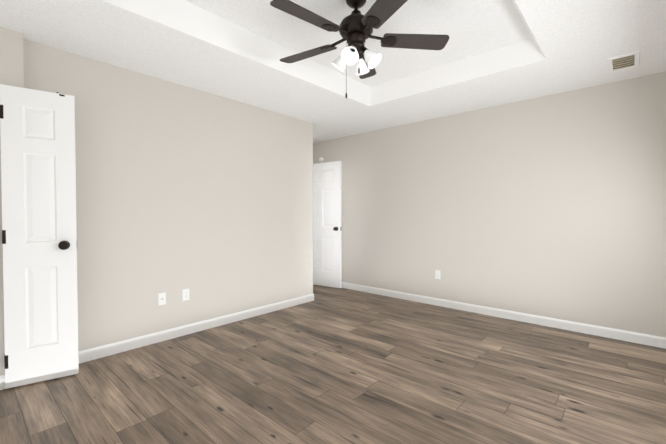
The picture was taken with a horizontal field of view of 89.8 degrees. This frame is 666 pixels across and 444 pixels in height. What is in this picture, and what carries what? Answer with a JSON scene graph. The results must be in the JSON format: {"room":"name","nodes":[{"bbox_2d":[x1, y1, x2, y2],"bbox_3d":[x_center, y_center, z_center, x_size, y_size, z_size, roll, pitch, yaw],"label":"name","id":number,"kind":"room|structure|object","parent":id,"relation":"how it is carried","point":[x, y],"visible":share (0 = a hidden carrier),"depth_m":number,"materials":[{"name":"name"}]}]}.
{"room":"empty bedroom","nodes":[
{"label":"empty bedroom","id":0,"kind":"room"},
{"bbox_2d":[0,26,23,374],"bbox_3d":[-3.045,-0.087,2.200,1.150,2.440,1.400,1,2,42],"label":"wall","id":1,"kind":"structure","parent":0,"point":[11,60],"depth_m":2.26,"materials":[{"name":"grey paint"}]},
{"bbox_2d":[0,374,4,389],"bbox_3d":[-2.534,1.091,1.931,0.023,0.095,1.183,1,2,42],"label":"baseboard","id":2,"kind":"structure","parent":1,"relation":"attached to","point":[2,377],"depth_m":2.25,"materials":[{"name":"white wood"}]},
{"bbox_2d":[0,84,78,388],"bbox_3d":[-2.032,0.097,2.331,0.186,2.043,0.388,1,2,42],"label":"closet door","id":3,"kind":"structure","parent":1,"relation":"in","point":[38,185],"depth_m":2.32,"materials":[{"name":"white painted wood"},{"name":"oil rubbed bronze"}]},
{"bbox_2d":[23,39,312,350],"bbox_3d":[-1.643,-0.120,3.850,1.050,2.440,2.930,1,2,42],"label":"wall","id":4,"kind":"structure","parent":0,"point":[206,198],"depth_m":3.20,"materials":[{"name":"grey paint"}]},
{"bbox_2d":[158,292,165,305],"bbox_3d":[-1.594,0.720,3.120,0.014,0.115,0.070,1,2,42],"label":"outlet","id":5,"kind":"object","parent":4,"relation":"attached to","point":[161,298],"visible":1,"depth_m":3.12,"materials":[{"name":"white plastic"}]},
{"bbox_2d":[182,288,189,300],"bbox_3d":[-1.448,0.716,3.291,0.006,0.115,0.070,1,2,42],"label":"electrical outlet","id":6,"kind":"object","parent":4,"relation":"attached to","point":[185,294],"visible":1,"depth_m":3.28,"materials":[{"name":"white plastic"}]},
{"bbox_2d":[78,294,313,363],"bbox_3d":[-1.236,1.059,3.519,0.030,0.095,2.943,1,2,42],"label":"baseboard","id":7,"kind":"structure","parent":4,"relation":"attached to","point":[90,354],"depth_m":3.25,"materials":[{"name":"white wood"}]},
{"bbox_2d":[0,284,665,443],"bbox_3d":[-0.388,1.157,2.503,5.050,0.060,5.350,1,2,42],"label":"floor","id":8,"kind":"structure","parent":0,"point":[330,365],"depth_m":2.30,"materials":[{"name":"wood"}]},
{"bbox_2d":[0,0,665,142],"bbox_3d":[-0.388,-1.423,2.453,5.050,0.220,5.350,1,2,42],"label":"ceiling","id":9,"kind":"structure","parent":0,"point":[491,53],"depth_m":2.67,"materials":[{"name":"paint"}]},
{"bbox_2d":[270,0,448,97],"bbox_3d":[0.120,-1.147,2.193,1.183,0.661,1.177,1,2,42],"label":"ceiling fan","id":10,"kind":"object","parent":9,"relation":"hanging from","point":[355,28],"visible":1,"depth_m":2.15,"materials":[{"name":"black metal"}]},
{"bbox_2d":[607,51,639,71],"bbox_3d":[2.386,-1.311,2.744,0.198,0.020,0.318,1,2,42],"label":"ceiling vent","id":11,"kind":"object","parent":9,"relation":"in","point":[624,61],"visible":1,"depth_m":2.73,"materials":[{"name":"white metal"}]},
{"bbox_2d":[313,71,665,337],"bbox_3d":[1.351,-0.131,4.432,5.050,2.440,0.120,1,2,42],"label":"wall","id":12,"kind":"structure","parent":0,"point":[552,206],"depth_m":3.67,"materials":[{"name":"grey paint"}]},
{"bbox_2d":[313,161,340,287],"bbox_3d":[-0.193,0.039,5.578,0.819,2.030,0.189,1,2,42],"label":"entry door","id":13,"kind":"structure","parent":12,"relation":"in","point":[326,223],"depth_m":5.46,"materials":[{"name":"white wood"}]},
{"bbox_2d":[435,270,439,278],"bbox_3d":[1.365,0.685,4.350,0.070,0.115,0.006,1,2,42],"label":"electrical outlet","id":14,"kind":"object","parent":12,"relation":"attached to","point":[437,274],"visible":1,"depth_m":4.35,"materials":[{"name":"white plastic"}]},
{"bbox_2d":[341,282,665,348],"bbox_3d":[1.303,1.042,4.409,4.740,0.095,0.013,1,2,42],"label":"baseboard","id":15,"kind":"structure","parent":12,"relation":"attached to","point":[645,339],"depth_m":3.66,"materials":[{"name":"white wood"}]}
]}

